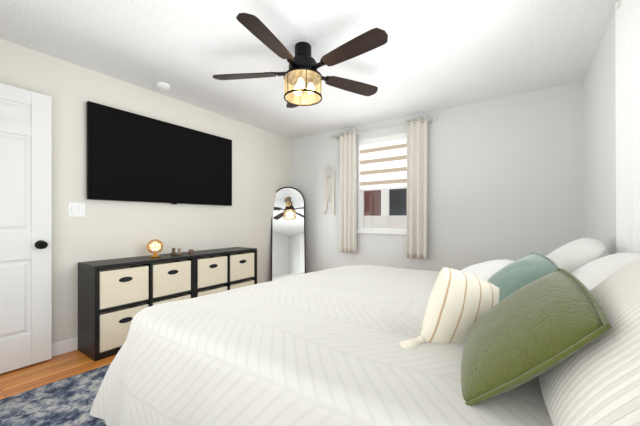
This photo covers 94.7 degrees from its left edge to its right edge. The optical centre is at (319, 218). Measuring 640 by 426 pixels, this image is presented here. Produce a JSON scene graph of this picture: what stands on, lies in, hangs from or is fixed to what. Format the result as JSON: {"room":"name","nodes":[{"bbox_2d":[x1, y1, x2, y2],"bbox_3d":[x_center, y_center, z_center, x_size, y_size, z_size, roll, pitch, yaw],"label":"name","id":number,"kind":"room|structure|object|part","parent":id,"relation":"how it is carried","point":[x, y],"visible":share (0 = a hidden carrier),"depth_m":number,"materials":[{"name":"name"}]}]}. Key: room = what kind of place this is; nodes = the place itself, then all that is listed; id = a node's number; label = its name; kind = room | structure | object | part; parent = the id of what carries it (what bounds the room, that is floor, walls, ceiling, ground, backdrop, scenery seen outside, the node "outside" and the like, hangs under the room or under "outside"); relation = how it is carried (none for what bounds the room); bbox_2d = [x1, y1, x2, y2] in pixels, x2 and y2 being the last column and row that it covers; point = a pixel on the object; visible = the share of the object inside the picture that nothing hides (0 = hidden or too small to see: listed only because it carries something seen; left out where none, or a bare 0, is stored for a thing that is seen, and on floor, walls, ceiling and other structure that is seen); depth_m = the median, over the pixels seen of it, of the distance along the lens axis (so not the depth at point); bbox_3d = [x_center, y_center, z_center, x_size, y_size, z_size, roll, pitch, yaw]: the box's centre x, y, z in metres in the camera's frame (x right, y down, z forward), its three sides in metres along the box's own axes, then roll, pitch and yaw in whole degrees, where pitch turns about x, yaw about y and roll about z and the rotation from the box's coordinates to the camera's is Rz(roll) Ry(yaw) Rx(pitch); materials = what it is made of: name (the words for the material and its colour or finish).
{"room":"bedroom","nodes":[
{"label":"bedroom","id":0,"kind":"room"},
{"bbox_2d":[0,350,116,399],"bbox_3d":[-0.106,1.150,2.163,3.820,0.100,4.190,0,0,34],"label":"floor","id":1,"kind":"structure","parent":0,"point":[72,363],"depth_m":2.13,"materials":[{"name":"brown wood"}]},
{"bbox_2d":[0,364,110,425],"bbox_3d":[-0.189,1.095,2.032,2.420,0.008,3.150,0,0,38],"label":"rug","id":2,"kind":"object","parent":1,"relation":"on","point":[68,401],"visible":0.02,"depth_m":1.74,"materials":[{"name":"blue carpet"}]},
{"bbox_2d":[90,238,639,425],"bbox_3d":[0.406,0.572,1.885,2.350,1.038,2.435,0,0,34],"label":"bed","id":3,"kind":"object","parent":2,"relation":"on","point":[535,339],"visible":1,"depth_m":1.03,"materials":[{"name":"white quilted cotton fabric"}]},
{"bbox_2d":[421,266,499,342],"bbox_3d":[0.577,0.386,1.203,0.253,0.393,0.301,0,0,34],"label":"pillow","id":4,"kind":"object","parent":3,"relation":"on","point":[459,301],"depth_m":1.14,"materials":[{"name":"white fabric"}]},
{"bbox_2d":[78,247,256,360],"bbox_3d":[-1.409,0.733,3.073,0.367,0.735,1.690,0,0,34],"label":"dresser","id":5,"kind":"object","parent":1,"relation":"on","point":[111,292],"visible":0.61,"depth_m":2.57,"materials":[{"name":"beige fabric"}]},
{"bbox_2d":[147,239,162,257],"bbox_3d":[-1.579,0.280,2.827,0.138,0.169,0.138,0,0,34],"label":"table lamp","id":6,"kind":"object","parent":5,"relation":"on","point":[154,246],"visible":1,"depth_m":2.80,"materials":[{"name":"gold metal"}]},
{"bbox_2d":[271,187,305,280],"bbox_3d":[-0.472,0.299,4.413,0.506,1.598,0.323,0,0,-7],"label":"mirror","id":7,"kind":"object","parent":1,"relation":"on","point":[288,250],"visible":0.92,"depth_m":4.42,"materials":[{"name":"clear mirror"}]},
{"bbox_2d":[0,39,290,342],"bbox_3d":[-1.633,-0.100,3.209,0.120,2.400,4.190,0,0,34],"label":"wall","id":8,"kind":"structure","parent":0,"point":[261,159],"depth_m":2.80,"materials":[{"name":"white paint"}]},
{"bbox_2d":[0,83,51,373],"bbox_3d":[-2.309,0.067,1.948,0.118,2.043,0.825,0,0,34],"label":"door","id":9,"kind":"structure","parent":8,"relation":"in","point":[25,115],"depth_m":2.17,"materials":[{"name":"white wood"}]},
{"bbox_3d":[-2.094,0.195,2.222,0.073,0.066,0.066,0,0,34],"label":"knob","id":10,"kind":"part","parent":9,"relation":"part of","materials":[{"name":"black metal"}]},
{"bbox_2d":[52,337,77,356],"bbox_3d":[-1.577,1.048,3.171,0.014,0.105,3.950,0,0,34],"label":"baseboard","id":11,"kind":"structure","parent":8,"relation":"attached to","point":[58,348],"depth_m":2.41,"materials":[{"name":"white wood"}]},
{"bbox_2d":[68,203,85,216],"bbox_3d":[-2.046,-0.078,2.485,0.014,0.116,0.116,0,0,34],"label":"light switch","id":12,"kind":"object","parent":8,"relation":"attached to","point":[74,209],"visible":1,"depth_m":2.48,"materials":[{"name":"white plastic"}]},
{"bbox_2d":[87,101,231,205],"bbox_3d":[-1.568,-0.581,3.146,0.053,0.849,1.510,0,0,34],"label":"tv","id":13,"kind":"object","parent":8,"relation":"attached to","point":[134,157],"visible":1,"depth_m":2.94,"materials":[{"name":"black plastic"}]},
{"bbox_2d":[0,0,618,138],"bbox_3d":[-0.106,-1.350,2.163,3.820,0.100,4.190,0,0,34],"label":"ceiling","id":14,"kind":"structure","parent":0,"point":[437,54],"depth_m":2.20,"materials":[{"name":"white paint"}]},
{"bbox_2d":[156,82,169,90],"bbox_3d":[-1.521,-1.278,2.859,0.128,0.043,0.128,0,0,34],"label":"smoke detector","id":15,"kind":"object","parent":14,"relation":"attached to","point":[162,86],"visible":1,"depth_m":2.82,"materials":[{"name":"white plastic"}]},
{"bbox_2d":[213,13,387,107],"bbox_3d":[-0.115,-1.102,2.178,1.333,0.394,1.340,0,0,34],"label":"fan","id":16,"kind":"object","parent":14,"relation":"attached to","point":[302,72],"visible":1,"depth_m":2.12,"materials":[{"name":"brown wood"}]},
{"bbox_3d":[-0.128,-0.983,2.221,0.280,0.147,0.280,0,0,34],"label":"glass","id":17,"kind":"part","parent":16,"relation":"part of","materials":[{"name":"clear glass"}]},
{"bbox_2d":[291,81,583,272],"bbox_3d":[1.043,-0.100,3.842,3.580,2.400,0.120,0,0,34],"label":"wall","id":18,"kind":"structure","parent":0,"point":[505,175],"depth_m":3.27,"materials":[{"name":"white paint"}]},
{"bbox_2d":[324,165,334,214],"bbox_3d":[0.137,-0.429,4.363,0.181,0.752,0.015,0,0,34],"label":"macrame hanging","id":19,"kind":"object","parent":18,"relation":"attached to","point":[328,181],"visible":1,"depth_m":4.37,"materials":[{"name":"white fabric"}]},
{"bbox_2d":[357,230,406,234],"bbox_3d":[0.840,0.177,3.918,0.800,0.037,0.085,0,0,34],"label":"sill","id":20,"kind":"structure","parent":18,"relation":"attached to","point":[358,231],"depth_m":3.88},
{"bbox_2d":[358,132,406,230],"bbox_3d":[0.865,-0.465,3.953,0.740,1.270,0.099,0,0,34],"label":"window","id":21,"kind":"structure","parent":18,"relation":"in","point":[360,193],"depth_m":4.12,"materials":[{"name":"white plastic"}]},
{"bbox_2d":[359,133,406,190],"bbox_3d":[0.852,-0.668,3.934,0.712,0.837,0.046,0,0,34],"label":"zebra blind","id":22,"kind":"object","parent":21,"relation":"attached to","point":[383,160],"visible":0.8,"depth_m":3.93,"materials":[{"name":"white fabric"}]},
{"bbox_2d":[584,15,615,255],"bbox_3d":[1.420,-0.100,1.118,0.120,2.400,4.190,0,0,34],"label":"wall","id":23,"kind":"structure","parent":0,"point":[599,82],"depth_m":2.19,"materials":[{"name":"white paint"}]},
{"bbox_2d":[613,0,639,253],"bbox_3d":[1.112,-0.495,0.814,0.042,1.470,2.200,0,0,34],"label":"sheer curtain","id":24,"kind":"object","parent":23,"relation":"attached to","point":[627,12],"visible":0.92,"depth_m":1.50,"materials":[{"name":"white fabric"}]},
{"label":"outside","id":25,"kind":"structure","parent":0,"visible":0},
{"bbox_2d":[364,188,406,228],"bbox_3d":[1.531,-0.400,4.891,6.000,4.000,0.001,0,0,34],"label":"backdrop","id":26,"kind":"structure","parent":25,"point":[382,208],"depth_m":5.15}
]}

